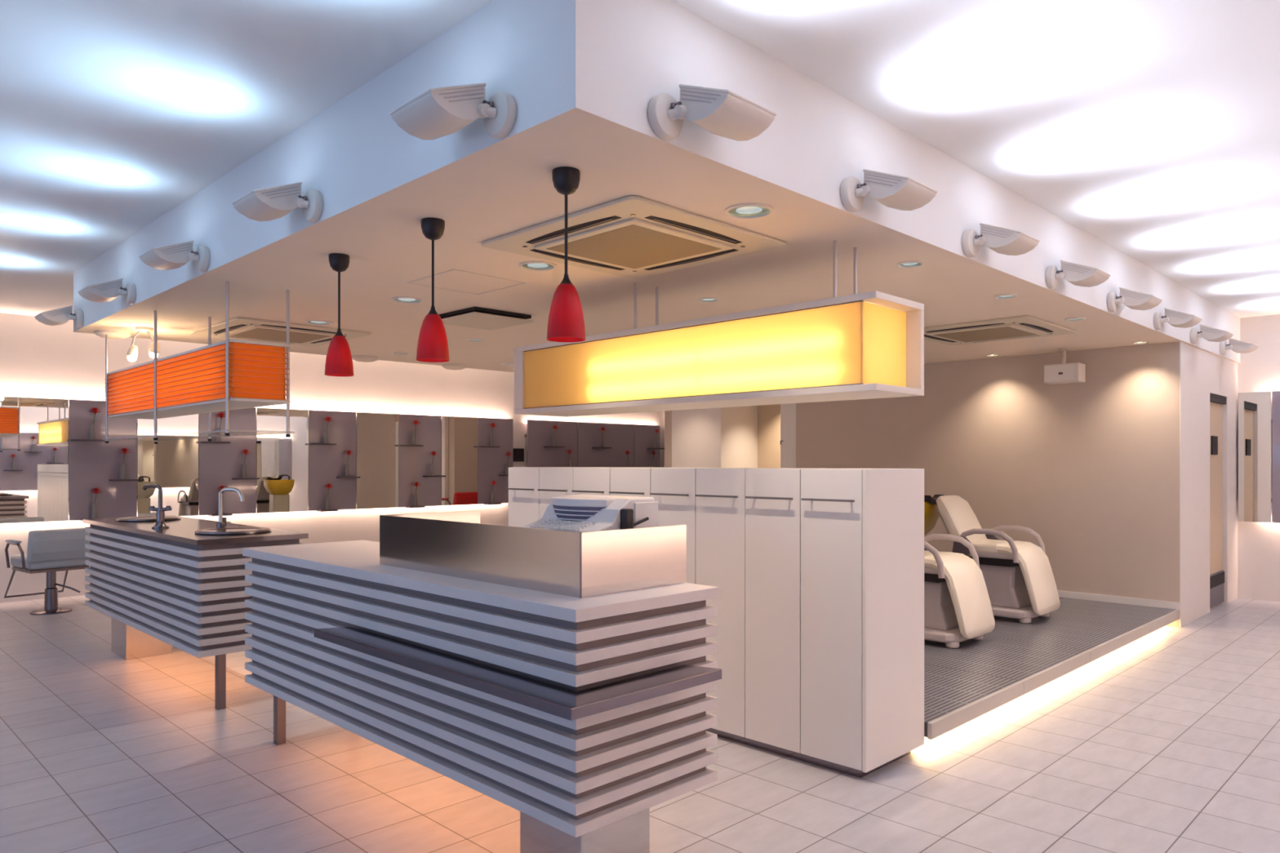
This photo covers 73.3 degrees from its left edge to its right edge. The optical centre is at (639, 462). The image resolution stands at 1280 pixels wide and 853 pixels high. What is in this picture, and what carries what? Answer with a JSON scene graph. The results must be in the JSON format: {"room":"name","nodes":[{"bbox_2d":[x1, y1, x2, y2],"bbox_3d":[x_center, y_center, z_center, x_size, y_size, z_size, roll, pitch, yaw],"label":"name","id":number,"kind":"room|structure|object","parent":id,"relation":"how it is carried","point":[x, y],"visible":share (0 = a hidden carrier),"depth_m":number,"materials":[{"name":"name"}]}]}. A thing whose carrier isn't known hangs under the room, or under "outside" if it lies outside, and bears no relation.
{"room":"salon","nodes":[
{"label":"salon","id":0,"kind":"room"},
{"bbox_2d":[0,312,663,603],"bbox_3d":[-4.059,-0.050,10.988,13.000,2.900,0.100,0,0,-45],"label":"wall","id":1,"kind":"structure","parent":0,"point":[39,360],"depth_m":10.83,"materials":[{"name":"paint"}]},
{"bbox_2d":[0,395,68,523],"bbox_3d":[-6.161,-0.030,8.710,0.625,1.260,0.030,0,0,-45],"label":"wall mirror","id":2,"kind":"object","parent":1,"relation":"attached to","point":[34,431],"visible":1,"depth_m":8.70,"materials":[{"name":"clear glass"}]},
{"bbox_2d":[68,399,139,521],"bbox_3d":[-5.668,-0.026,9.111,0.630,1.268,0.160,0,0,-45],"label":"wall panel","id":3,"kind":"object","parent":1,"relation":"attached to","point":[93,463],"visible":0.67,"depth_m":9.12,"materials":[{"name":"grey paint"}]},
{"bbox_2d":[70,439,105,441],"bbox_3d":[-5.770,-0.235,8.987,0.290,0.020,0.130,0,0,-45],"label":"shelf","id":4,"kind":"object","parent":3,"relation":"attached to","point":[71,440],"depth_m":8.93,"materials":[{"name":"grey metal"}]},
{"bbox_2d":[89,407,102,438],"bbox_3d":[-5.721,-0.413,9.033,0.124,0.336,0.126,0,0,-45],"label":"flower vase","id":5,"kind":"object","parent":3,"relation":"on","point":[95,410],"visible":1,"depth_m":9.01,"materials":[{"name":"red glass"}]},
{"bbox_2d":[89,488,102,517],"bbox_3d":[-5.713,0.425,9.040,0.124,0.326,0.126,0,0,-45],"label":"flower vase","id":6,"kind":"object","parent":3,"relation":"on","point":[95,491],"visible":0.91,"depth_m":9.03,"materials":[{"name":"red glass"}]},
{"bbox_2d":[108,479,139,481],"bbox_3d":[-5.533,0.185,9.224,0.260,0.020,0.130,0,0,-45],"label":"shelf","id":7,"kind":"object","parent":3,"relation":"attached to","point":[109,480],"depth_m":9.17,"materials":[{"name":"grey"}]},
{"bbox_2d":[118,448,131,478],"bbox_3d":[-5.526,0.007,9.227,0.124,0.336,0.126,0,0,-45],"label":"flower vase","id":8,"kind":"object","parent":3,"relation":"on","point":[124,451],"visible":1,"depth_m":9.21,"materials":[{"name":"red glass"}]},
{"bbox_2d":[137,413,198,516],"bbox_3d":[-5.268,-0.030,9.602,0.620,1.260,0.030,0,0,-45],"label":"wall mirror","id":9,"kind":"object","parent":1,"relation":"attached to","point":[171,464],"visible":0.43,"depth_m":9.60,"materials":[{"name":"silver glass"}]},
{"bbox_2d":[198,407,259,515],"bbox_3d":[-4.773,-0.026,10.006,0.640,1.268,0.160,0,0,-45],"label":"wall panel","id":10,"kind":"object","parent":1,"relation":"attached to","point":[220,462],"visible":0.91,"depth_m":10.04,"materials":[{"name":"grey paint"}]},
{"bbox_2d":[200,441,230,443],"bbox_3d":[-4.879,-0.235,9.878,0.290,0.020,0.130,0,0,-45],"label":"shelf","id":11,"kind":"object","parent":10,"relation":"attached to","point":[200,442],"depth_m":9.81,"materials":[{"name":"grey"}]},
{"bbox_2d":[208,513,232,515],"bbox_3d":[-4.840,0.598,9.917,0.220,0.020,0.130,0,0,-45],"label":"shelf","id":12,"kind":"object","parent":10,"relation":"attached to","point":[209,514],"depth_m":9.90,"materials":[{"name":"grey"}]},
{"bbox_2d":[216,412,225,440],"bbox_3d":[-4.830,-0.413,9.924,0.124,0.336,0.126,0,0,-45],"label":"flower vase","id":13,"kind":"object","parent":10,"relation":"on","point":[220,415],"visible":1,"depth_m":9.90,"materials":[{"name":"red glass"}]},
{"bbox_2d":[231,477,259,479],"bbox_3d":[-4.639,0.185,10.119,0.270,0.020,0.130,0,0,-45],"label":"shelf","id":14,"kind":"object","parent":10,"relation":"attached to","point":[233,478],"depth_m":10.06,"materials":[{"name":"grey"}]},
{"bbox_2d":[241,448,250,476],"bbox_3d":[-4.635,0.007,10.118,0.124,0.336,0.126,0,0,-45],"label":"flower vase","id":15,"kind":"object","parent":10,"relation":"on","point":[245,451],"visible":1,"depth_m":10.10,"materials":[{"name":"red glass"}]},
{"bbox_2d":[256,407,308,513],"bbox_3d":[-4.366,-0.030,10.504,0.630,1.260,0.030,0,0,-45],"label":"wall mirror","id":16,"kind":"object","parent":1,"relation":"attached to","point":[282,461],"visible":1,"depth_m":10.48,"materials":[{"name":"silver glass"}]},
{"bbox_2d":[308,409,359,511],"bbox_3d":[-3.871,-0.026,10.907,0.630,1.268,0.160,0,0,-45],"label":"wall panel","id":17,"kind":"object","parent":1,"relation":"attached to","point":[328,460],"visible":1,"depth_m":10.93,"materials":[{"name":"grey paint"}]},
{"bbox_2d":[309,443,336,444],"bbox_3d":[-3.974,-0.235,10.783,0.290,0.020,0.130,0,0,-45],"label":"shelf","id":18,"kind":"object","parent":17,"relation":"attached to","point":[309,443],"depth_m":10.72,"materials":[{"name":"grey"}]},
{"bbox_2d":[316,509,337,511],"bbox_3d":[-3.935,0.598,10.822,0.220,0.020,0.130,0,0,-45],"label":"shelf","id":19,"kind":"object","parent":17,"relation":"attached to","point":[317,510],"depth_m":10.79,"materials":[{"name":"grey"}]},
{"bbox_2d":[355,412,398,509],"bbox_3d":[-3.479,-0.030,11.392,0.600,1.260,0.030,0,0,-45],"label":"wall mirror","id":20,"kind":"object","parent":1,"relation":"attached to","point":[376,433],"visible":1,"depth_m":11.36,"materials":[{"name":"silver glass"}]},
{"bbox_2d":[398,413,445,507],"bbox_3d":[-2.984,-0.026,11.794,0.660,1.268,0.160,0,0,-45],"label":"wall panel","id":21,"kind":"object","parent":1,"relation":"attached to","point":[415,460],"visible":1,"depth_m":11.82,"materials":[{"name":"grey plastic"}]},
{"bbox_2d":[422,475,445,477],"bbox_3d":[-2.850,0.185,11.908,0.290,0.020,0.130,0,0,-45],"label":"shelf","id":22,"kind":"object","parent":21,"relation":"attached to","point":[424,476],"depth_m":11.90,"materials":[{"name":"grey"}]},
{"bbox_2d":[441,416,477,505],"bbox_3d":[-2.581,-0.030,12.290,0.600,1.260,0.030,0,0,-45],"label":"wall mirror","id":23,"kind":"object","parent":1,"relation":"attached to","point":[459,434],"visible":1,"depth_m":12.26,"materials":[{"name":"silver glass"}]},
{"bbox_2d":[477,417,513,504],"bbox_3d":[-2.097,-0.026,12.682,0.630,1.268,0.160,0,0,-45],"label":"wall panel","id":24,"kind":"object","parent":1,"relation":"attached to","point":[492,460],"visible":0.85,"depth_m":12.70,"materials":[{"name":"grey paint"}]},
{"bbox_2d":[513,448,524,462],"bbox_3d":[-1.853,-0.120,13.110,0.200,0.200,0.020,0,0,-45],"label":"wall plate","id":25,"kind":"object","parent":1,"relation":"attached to","point":[518,453],"visible":1,"depth_m":13.10,"materials":[{"name":"black plastic"}]},
{"bbox_2d":[526,419,577,466],"bbox_3d":[-1.322,-0.030,13.456,1.000,1.260,0.160,0,0,-45],"label":"wall panel","id":26,"kind":"object","parent":1,"relation":"attached to","point":[541,451],"visible":0.51,"depth_m":13.46,"materials":[{"name":"grey plastic"}]},
{"bbox_2d":[577,422,634,466],"bbox_3d":[-0.513,-0.030,14.266,1.270,1.260,0.160,0,0,-45],"label":"wall panel","id":27,"kind":"object","parent":1,"relation":"attached to","point":[618,438],"visible":0.52,"depth_m":14.27,"materials":[{"name":"grey plastic"}]},
{"bbox_2d":[634,424,664,467],"bbox_3d":[0.166,-0.030,14.945,0.630,1.260,0.160,0,0,-45],"label":"wall panel","id":28,"kind":"object","parent":1,"relation":"attached to","point":[645,436],"visible":0.48,"depth_m":14.96,"materials":[{"name":"grey plastic"}]},
{"bbox_2d":[0,0,1279,318],"bbox_3d":[-0.407,-1.550,5.816,15.150,0.100,12.700,0,0,-45],"label":"ceiling","id":29,"kind":"structure","parent":0,"point":[1151,128],"depth_m":3.51,"materials":[{"name":"white paint"}]},
{"bbox_2d":[0,595,1279,852],"bbox_3d":[-0.407,1.450,5.816,15.150,0.100,12.700,0,0,-45],"label":"floor","id":30,"kind":"structure","parent":0,"point":[1167,740],"depth_m":3.81,"materials":[{"name":"tile"}]},
{"bbox_2d":[4,528,89,615],"bbox_3d":[-5.570,1.005,8.105,0.760,0.790,0.650,0,0,37],"label":"chair","id":31,"kind":"object","parent":30,"relation":"on","point":[50,552],"visible":0.81,"depth_m":7.92,"materials":[{"name":"white leather"}]},
{"bbox_2d":[83,515,308,710],"bbox_3d":[-3.123,0.913,5.875,0.629,0.973,2.535,0,0,-45],"label":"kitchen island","id":32,"kind":"object","parent":30,"relation":"on","point":[160,589],"visible":0.73,"depth_m":5.18,"materials":[{"name":"grey wood"}]},
{"bbox_2d":[83,515,308,545],"bbox_3d":[-3.123,0.442,5.875,0.629,0.030,2.535,0,0,-45],"label":"island countertop","id":33,"kind":"structure","parent":32,"relation":"on","point":[183,530],"depth_m":5.39,"materials":[{"name":"metal"}]},
{"bbox_2d":[115,515,181,521],"bbox_3d":[-3.677,0.418,6.435,0.430,0.018,0.430,0,0,-45],"label":"basin","id":34,"kind":"object","parent":33,"relation":"in","point":[144,518],"visible":0.89,"depth_m":6.40,"materials":[{"name":"silver metal"}]},
{"bbox_2d":[142,484,172,528],"bbox_3d":[-3.185,0.283,5.654,0.224,0.288,0.100,0,0,29],"label":"faucet","id":35,"kind":"object","parent":33,"relation":"on","point":[160,523],"visible":1,"depth_m":5.62,"materials":[{"name":"silver metal"}]},
{"bbox_2d":[216,487,244,528],"bbox_3d":[-2.615,0.292,5.471,0.207,0.270,0.087,0,0,28],"label":"faucet","id":36,"kind":"object","parent":33,"relation":"on","point":[222,521],"visible":0.76,"depth_m":5.48,"materials":[{"name":"silver metal"}]},
{"bbox_2d":[194,527,271,535],"bbox_3d":[-2.496,0.418,5.282,0.430,0.018,0.430,0,0,-45],"label":"basin","id":37,"kind":"object","parent":33,"relation":"in","point":[223,531],"visible":1,"depth_m":5.26,"materials":[{"name":"silver metal"}]},
{"bbox_2d":[242,510,721,852],"bbox_3d":[-0.859,0.810,3.546,0.769,1.180,2.670,0,0,-45],"label":"reception desk","id":38,"kind":"object","parent":30,"relation":"on","point":[562,678],"depth_m":2.88,"materials":[{"name":"grey"}]},
{"bbox_2d":[242,540,719,622],"bbox_3d":[-0.859,0.446,3.631,0.649,0.038,2.550,0,0,-45],"label":"countertop","id":39,"kind":"structure","parent":38,"relation":"on","point":[357,559],"depth_m":2.96,"materials":[{"name":"laminate"}]},
{"bbox_2d":[523,494,657,532],"bbox_3d":[-0.183,0.276,3.171,0.345,0.302,0.436,0,0,-45],"label":"cash register","id":40,"kind":"object","parent":38,"relation":"on","point":[575,513],"visible":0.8,"depth_m":3.10,"materials":[{"name":"white plastic"}]},
{"bbox_2d":[551,497,615,506],"bbox_3d":[-0.228,0.145,3.187,0.115,0.028,0.310,0,0,-45],"label":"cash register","id":41,"kind":"object","parent":40,"relation":"attached to","point":[556,501],"depth_m":3.12,"materials":[{"name":"white plastic"}]},
{"bbox_2d":[506,466,924,777],"bbox_3d":[0.241,0.714,4.853,0.576,1.372,2.609,0,0,-45],"label":"cabinet","id":42,"kind":"object","parent":30,"relation":"on","point":[818,573],"visible":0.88,"depth_m":4.03,"materials":[{"name":"white laminate"}]},
{"bbox_2d":[924,597,1179,739],"bbox_3d":[1.647,1.325,7.066,4.522,0.150,3.815,0,0,-45],"label":"platform","id":43,"kind":"object","parent":30,"relation":"on","point":[964,683],"visible":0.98,"depth_m":5.62,"materials":[{"name":"tile"}]},
{"bbox_2d":[924,494,943,536],"bbox_3d":[2.369,0.741,7.615,0.540,1.018,0.560,0,0,-45],"label":"basin","id":44,"kind":"object","parent":43,"relation":"on","point":[931,515],"visible":0.24,"depth_m":7.41,"materials":[{"name":"yellow ceramic"}]},
{"bbox_2d":[924,533,995,648],"bbox_3d":[2.028,0.764,6.175,0.590,0.972,0.867,0,0,-45],"label":"chair","id":45,"kind":"object","parent":43,"relation":"on","point":[957,608],"visible":0.44,"depth_m":5.91,"materials":[{"name":"beige leather"}]},
{"bbox_2d":[936,495,1060,623],"bbox_3d":[2.919,0.764,7.066,0.590,0.972,0.867,0,0,-45],"label":"chair","id":46,"kind":"object","parent":43,"relation":"on","point":[1020,581],"visible":0.77,"depth_m":6.87,"materials":[{"name":"beige leather"}]},
{"bbox_2d":[73,0,1239,372],"bbox_3d":[0.872,-1.267,7.844,9.054,0.466,6.060,0,0,-45],"label":"ceiling","id":47,"kind":"structure","parent":0,"point":[582,77],"depth_m":3.91,"materials":[{"name":"paint"}]},
{"bbox_2d":[34,305,84,328],"bbox_3d":[-4.441,-1.120,6.573,0.257,0.168,0.335,0,0,-45],"label":"uplight","id":48,"kind":"object","parent":47,"relation":"attached to","point":[60,316],"visible":1,"depth_m":6.53,"materials":[{"name":"white metal"}]},
{"bbox_2d":[77,278,136,304],"bbox_3d":[-3.479,-1.120,5.611,0.257,0.168,0.335,0,0,-45],"label":"uplight","id":49,"kind":"object","parent":47,"relation":"attached to","point":[106,291],"visible":1,"depth_m":5.57,"materials":[{"name":"white metal"}]},
{"bbox_2d":[93,329,131,338],"bbox_3d":[-4.165,-1.009,6.795,0.250,0.050,0.250,0,0,-45],"label":"recessed light","id":50,"kind":"object","parent":47,"relation":"attached to","point":[113,334],"visible":0.94,"depth_m":6.72,"materials":[{"name":"beige"}]},
{"bbox_2d":[126,326,159,361],"bbox_3d":[-3.797,-0.903,6.573,0.232,0.262,0.121,0,0,-20],"label":"spotlight","id":51,"kind":"object","parent":47,"relation":"attached to","point":[132,353],"visible":0.87,"depth_m":6.55,"materials":[{"name":"beige metal"}]},
{"bbox_2d":[138,240,210,271],"bbox_3d":[-2.517,-1.120,4.649,0.257,0.168,0.335,0,0,-45],"label":"uplight","id":52,"kind":"object","parent":47,"relation":"attached to","point":[172,256],"visible":1,"depth_m":4.61,"materials":[{"name":"white"}]},
{"bbox_2d":[104,280,290,444],"bbox_3d":[-3.138,-0.594,5.937,0.382,0.881,2.675,0,0,-45],"label":"hanging lamp","id":53,"kind":"object","parent":47,"relation":"hanging from","point":[228,375],"visible":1,"depth_m":5.28,"materials":[{"name":"orange"}]},
{"bbox_2d":[231,182,323,222],"bbox_3d":[-1.556,-1.120,3.688,0.257,0.168,0.335,0,0,-45],"label":"uplight","id":54,"kind":"object","parent":47,"relation":"attached to","point":[270,203],"visible":1,"depth_m":3.65,"materials":[{"name":"white plastic"}]},
{"bbox_2d":[189,316,371,346],"bbox_3d":[-2.843,-1.018,6.802,1.030,0.032,1.030,0,0,-45],"label":"ceiling air conditioner","id":55,"kind":"object","parent":47,"relation":"attached to","point":[240,328],"visible":0.87,"depth_m":6.66,"materials":[{"name":"beige plastic"}]},
{"bbox_2d":[229,328,331,343],"bbox_3d":[-2.843,-1.004,6.802,0.580,0.002,0.580,0,0,-45],"label":"grille","id":56,"kind":"object","parent":55,"relation":"attached to","point":[264,334],"depth_m":6.79,"materials":[{"name":"beige plastic"}]},
{"bbox_2d":[304,320,333,324],"bbox_3d":[-2.355,-1.029,6.300,0.197,0.010,0.197,0,0,-45],"label":"recessed light","id":57,"kind":"object","parent":47,"relation":"in","point":[309,322],"visible":1,"depth_m":6.30,"materials":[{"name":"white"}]},
{"bbox_2d":[324,253,353,376],"bbox_3d":[-1.499,-0.736,4.285,0.138,0.597,0.138,0,0,-45],"label":"pendant lamp","id":58,"kind":"object","parent":47,"relation":"hanging from","point":[339,361],"visible":1,"depth_m":4.25,"materials":[{"name":"red glass"}]},
{"bbox_2d":[351,355,378,362],"bbox_3d":[-2.673,-1.009,8.358,0.250,0.050,0.250,0,0,-45],"label":"recessed light","id":59,"kind":"object","parent":47,"relation":"attached to","point":[366,358],"visible":0.98,"depth_m":8.28,"materials":[{"name":"paint"}]},
{"bbox_2d":[391,296,422,303],"bbox_3d":[-1.471,-1.029,5.431,0.197,0.010,0.197,0,0,-45],"label":"recessed light","id":60,"kind":"object","parent":47,"relation":"in","point":[409,300],"visible":1,"depth_m":5.43,"materials":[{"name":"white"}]},
{"bbox_2d":[416,217,449,362],"bbox_3d":[-0.884,-0.736,3.670,0.138,0.597,0.138,0,0,-45],"label":"pendant lamp","id":61,"kind":"object","parent":47,"relation":"hanging from","point":[433,344],"visible":1,"depth_m":3.63,"materials":[{"name":"red glass"}]},
{"bbox_2d":[389,82,516,139],"bbox_3d":[-0.594,-1.120,2.726,0.257,0.168,0.335,0,0,-45],"label":"uplight","id":62,"kind":"object","parent":47,"relation":"attached to","point":[436,113],"visible":1,"depth_m":2.69,"materials":[{"name":"white"}]},
{"bbox_2d":[442,363,466,369],"bbox_3d":[-1.959,-1.009,9.072,0.250,0.050,0.250,0,0,-45],"label":"recessed light","id":63,"kind":"object","parent":47,"relation":"attached to","point":[450,366],"visible":1,"depth_m":8.98,"materials":[{"name":"paint"}]},
{"bbox_2d":[406,268,527,294],"bbox_3d":[-0.990,-1.032,4.928,0.490,0.004,0.490,0,0,-45],"label":"ceiling hatch","id":64,"kind":"object","parent":47,"relation":"attached to","point":[455,280],"visible":0.98,"depth_m":4.92,"materials":[{"name":"beige"}]},
{"bbox_2d":[466,338,483,342],"bbox_3d":[-1.379,-1.029,7.205,0.134,0.010,0.134,0,0,-45],"label":"recessed light","id":65,"kind":"object","parent":47,"relation":"in","point":[468,340],"visible":1,"depth_m":7.20,"materials":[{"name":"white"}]},
{"bbox_2d":[438,306,533,329],"bbox_3d":[-1.103,-1.009,6.025,0.490,0.050,0.520,0,0,-45],"label":"ceiling vent","id":66,"kind":"object","parent":47,"relation":"in","point":[477,317],"visible":0.85,"depth_m":5.93,"materials":[{"name":"black"}]},
{"bbox_2d":[519,260,556,271],"bbox_3d":[-0.534,-1.029,4.494,0.197,0.010,0.197,0,0,-45],"label":"recessed light","id":67,"kind":"object","parent":47,"relation":"in","point":[538,265],"visible":1,"depth_m":4.49,"materials":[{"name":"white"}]},
{"bbox_2d":[546,166,585,342],"bbox_3d":[-0.262,-0.736,3.048,0.138,0.597,0.138,0,0,-45],"label":"pendant lamp","id":68,"kind":"object","parent":47,"relation":"hanging from","point":[566,322],"visible":1,"depth_m":3.01,"materials":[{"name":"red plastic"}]},
{"bbox_2d":[480,195,786,278],"bbox_3d":[-0.028,-1.018,4.030,1.030,0.032,1.030,0,0,-45],"label":"ceiling air conditioner","id":69,"kind":"object","parent":47,"relation":"attached to","point":[631,236],"visible":0.99,"depth_m":3.90,"materials":[{"name":"beige plastic"}]},
{"bbox_2d":[546,224,720,268],"bbox_3d":[-0.028,-1.004,4.030,0.580,0.002,0.580,0,0,-45],"label":"grille","id":70,"kind":"object","parent":69,"relation":"attached to","point":[626,246],"depth_m":4.01,"materials":[{"name":"beige plastic"}]},
{"bbox_2d":[697,297,719,302],"bbox_3d":[0.431,-1.029,5.423,0.134,0.010,0.134,0,0,-45],"label":"recessed light","id":71,"kind":"object","parent":47,"relation":"in","point":[702,299],"visible":1,"depth_m":5.41,"materials":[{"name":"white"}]},
{"bbox_2d":[647,84,777,141],"bbox_3d":[0.231,-1.120,2.736,0.335,0.168,0.257,0,0,-45],"label":"uplight","id":72,"kind":"object","parent":47,"relation":"attached to","point":[723,113],"visible":1,"depth_m":2.70,"materials":[{"name":"white"}]},
{"bbox_2d":[514,240,924,416],"bbox_3d":[0.259,-0.674,4.790,0.440,0.719,2.593,0,0,-45],"label":"hanging lamp","id":73,"kind":"object","parent":47,"relation":"hanging from","point":[865,345],"visible":1,"depth_m":4.27,"materials":[{"name":"beige"}]},
{"bbox_2d":[724,202,773,218],"bbox_3d":[0.446,-1.029,3.514,0.197,0.010,0.197,0,0,-45],"label":"recessed light","id":74,"kind":"object","parent":47,"relation":"in","point":[748,210],"visible":1,"depth_m":3.51,"materials":[{"name":"beige"}]},
{"bbox_2d":[840,168,937,212],"bbox_3d":[1.021,-1.120,3.526,0.335,0.168,0.257,0,0,-45],"label":"uplight","id":75,"kind":"object","parent":47,"relation":"attached to","point":[901,193],"visible":1,"depth_m":3.49,"materials":[{"name":"white"}]},
{"bbox_2d":[897,260,924,267],"bbox_3d":[1.400,-1.029,4.455,0.134,0.010,0.134,0,0,-45],"label":"recessed light","id":76,"kind":"object","parent":47,"relation":"in","point":[908,264],"visible":1,"depth_m":4.45,"materials":[{"name":"beige"}]},
{"bbox_2d":[924,315,1077,345],"bbox_3d":[2.708,-1.018,6.739,1.030,0.032,1.030,0,0,-45],"label":"ceiling air conditioner","id":77,"kind":"object","parent":47,"relation":"attached to","point":[1025,326],"visible":0.86,"depth_m":6.58,"materials":[{"name":"beige plastic"}]},
{"bbox_2d":[933,326,1037,342],"bbox_3d":[2.708,-1.004,6.739,0.580,0.002,0.580,0,0,-45],"label":"grille","id":78,"kind":"object","parent":77,"relation":"attached to","point":[1001,332],"depth_m":6.70,"materials":[{"name":"beige plastic"}]},
{"bbox_2d":[961,222,1039,257],"bbox_3d":[1.812,-1.120,4.317,0.335,0.168,0.257,0,0,-45],"label":"uplight","id":79,"kind":"object","parent":47,"relation":"attached to","point":[1004,241],"visible":1,"depth_m":4.28,"materials":[{"name":"white"}]},
{"bbox_2d":[994,293,1017,298],"bbox_3d":[2.263,-1.029,5.317,0.134,0.010,0.134,0,0,-45],"label":"recessed light","id":80,"kind":"object","parent":47,"relation":"in","point":[1002,295],"visible":1,"depth_m":5.31,"materials":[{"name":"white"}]},
{"bbox_2d":[1044,347,1085,384],"bbox_3d":[3.829,-0.879,7.761,0.188,0.310,0.300,0,0,-45],"label":"speaker","id":81,"kind":"object","parent":47,"relation":"hanging from","point":[1074,372],"visible":1,"depth_m":7.70},
{"bbox_2d":[1044,363,1077,382],"bbox_3d":[3.768,-0.806,7.699,0.008,0.145,0.280,0,0,-45],"label":"grille","id":82,"kind":"object","parent":81,"relation":"attached to","point":[1064,372],"depth_m":7.69,"materials":[{"name":"white paint"}]},
{"bbox_2d":[1065,316,1085,321],"bbox_3d":[3.118,-1.029,6.159,0.134,0.010,0.134,0,0,-45],"label":"recessed light","id":83,"kind":"object","parent":47,"relation":"in","point":[1077,318],"visible":1,"depth_m":6.15,"materials":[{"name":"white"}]},
{"bbox_2d":[1044,260,1111,288],"bbox_3d":[2.602,-1.120,5.108,0.335,0.168,0.257,0,0,-45],"label":"uplight","id":84,"kind":"object","parent":47,"relation":"attached to","point":[1081,275],"visible":1,"depth_m":5.07,"materials":[{"name":"white metal"}]},
{"bbox_2d":[1106,287,1162,312],"bbox_3d":[3.393,-1.120,5.898,0.335,0.168,0.257,0,0,-45],"label":"uplight","id":85,"kind":"object","parent":47,"relation":"attached to","point":[1133,300],"visible":1,"depth_m":5.86,"materials":[{"name":"white metal"}]},
{"bbox_2d":[1153,308,1202,329],"bbox_3d":[4.183,-1.120,6.689,0.335,0.168,0.257,0,0,-45],"label":"uplight","id":86,"kind":"object","parent":47,"relation":"attached to","point":[1175,318],"visible":1,"depth_m":6.65,"materials":[{"name":"white metal"}]},
{"bbox_2d":[1190,324,1233,344],"bbox_3d":[4.974,-1.120,7.479,0.335,0.168,0.257,0,0,-45],"label":"uplight","id":87,"kind":"object","parent":47,"relation":"attached to","point":[1208,333],"visible":1,"depth_m":7.44,"materials":[{"name":"white"}]},
{"bbox_2d":[1219,337,1258,355],"bbox_3d":[5.764,-1.120,8.270,0.335,0.168,0.257,0,0,-45],"label":"uplight","id":88,"kind":"object","parent":47,"relation":"attached to","point":[1236,345],"visible":0.95,"depth_m":8.23,"materials":[{"name":"white"}]},
{"bbox_2d":[663,410,664,467],"bbox_3d":[1.400,-0.050,14.510,0.100,2.900,2.640,0,0,-45],"label":"wall","id":89,"kind":"structure","parent":0,"point":[664,411],"depth_m":15.41,"materials":[{"name":"paint"}]},
{"bbox_2d":[664,410,671,467],"bbox_3d":[1.385,0.183,12.486,2.784,2.434,0.200,0,0,-45],"label":"wall","id":90,"kind":"structure","parent":0,"point":[668,414],"depth_m":11.53,"materials":[{"name":"paint"}]},
{"bbox_2d":[671,405,757,467],"bbox_3d":[1.728,0.183,12.094,2.854,2.434,0.840,0,0,-45],"label":"wall","id":91,"kind":"structure","parent":0,"point":[721,437],"depth_m":11.07,"materials":[{"name":"paint"}]},
{"bbox_2d":[757,404,780,467],"bbox_3d":[1.983,0.183,10.957,0.100,2.434,1.210,0,0,-45],"label":"wall","id":92,"kind":"structure","parent":0,"point":[768,415],"depth_m":11.19,"materials":[{"name":"beige paint"}]},
{"bbox_2d":[796,342,1179,626],"bbox_3d":[3.253,0.183,8.748,0.100,2.434,3.910,0,0,-45],"label":"wall","id":93,"kind":"structure","parent":0,"point":[1091,467],"depth_m":8.05,"materials":[{"name":"paint"}]},
{"bbox_2d":[780,403,796,467],"bbox_3d":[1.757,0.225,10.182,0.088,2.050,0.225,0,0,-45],"label":"door","id":94,"kind":"structure","parent":93,"relation":"in","point":[788,411],"depth_m":10.17,"materials":[{"name":"white paint"}]},
{"bbox_2d":[1057,590,1179,609],"bbox_3d":[3.214,1.220,8.708,0.012,0.060,3.910,0,0,-45],"label":"baseboard","id":95,"kind":"structure","parent":93,"relation":"attached to","point":[1115,599],"depth_m":7.64,"materials":[{"name":"white paint"}]},
{"bbox_2d":[1179,341,1209,626],"bbox_3d":[4.941,0.183,7.728,1.043,2.434,0.098,0,0,-45],"label":"wall","id":96,"kind":"structure","parent":0,"point":[1194,362],"depth_m":7.66,"materials":[{"name":"paint"}]},
{"bbox_2d":[1209,352,1237,603],"bbox_3d":[5.737,0.183,8.525,1.210,2.434,0.098,0,0,-45],"label":"pier","id":97,"kind":"object","parent":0,"point":[1223,371],"visible":0.71,"depth_m":8.60,"materials":[{"name":"paint"}]},
{"bbox_2d":[1209,394,1226,608],"bbox_3d":[5.569,0.372,8.347,0.700,2.055,0.072,0,0,-45],"label":"door","id":98,"kind":"structure","parent":97,"relation":"attached to","point":[1216,574],"depth_m":8.37,"materials":[{"name":"beige paint"}]},
{"bbox_2d":[1209,570,1224,608],"bbox_3d":[5.581,1.225,8.335,0.640,0.310,0.028,0,0,-45],"label":"vent grille","id":99,"kind":"object","parent":98,"relation":"attached to","point":[1216,577],"depth_m":8.33,"materials":[{"name":"black"}]},
{"bbox_2d":[1237,314,1279,601],"bbox_3d":[7.531,-0.050,7.658,0.100,2.900,3.680,0,0,-45],"label":"wall","id":100,"kind":"structure","parent":0,"point":[1259,370],"depth_m":8.79,"materials":[{"name":"paint"}]},
{"bbox_2d":[1238,391,1271,522],"bbox_3d":[6.260,-0.060,8.752,0.030,1.320,0.275,0,0,-45],"label":"wall mirror","id":101,"kind":"object","parent":100,"relation":"attached to","point":[1255,408],"visible":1,"depth_m":8.74,"materials":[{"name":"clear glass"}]},
{"bbox_2d":[1271,391,1279,523],"bbox_3d":[6.710,-0.060,8.301,0.030,1.320,0.990,0,0,-45],"label":"wall panel","id":102,"kind":"object","parent":100,"relation":"attached to","point":[1275,394],"visible":1,"depth_m":8.62,"materials":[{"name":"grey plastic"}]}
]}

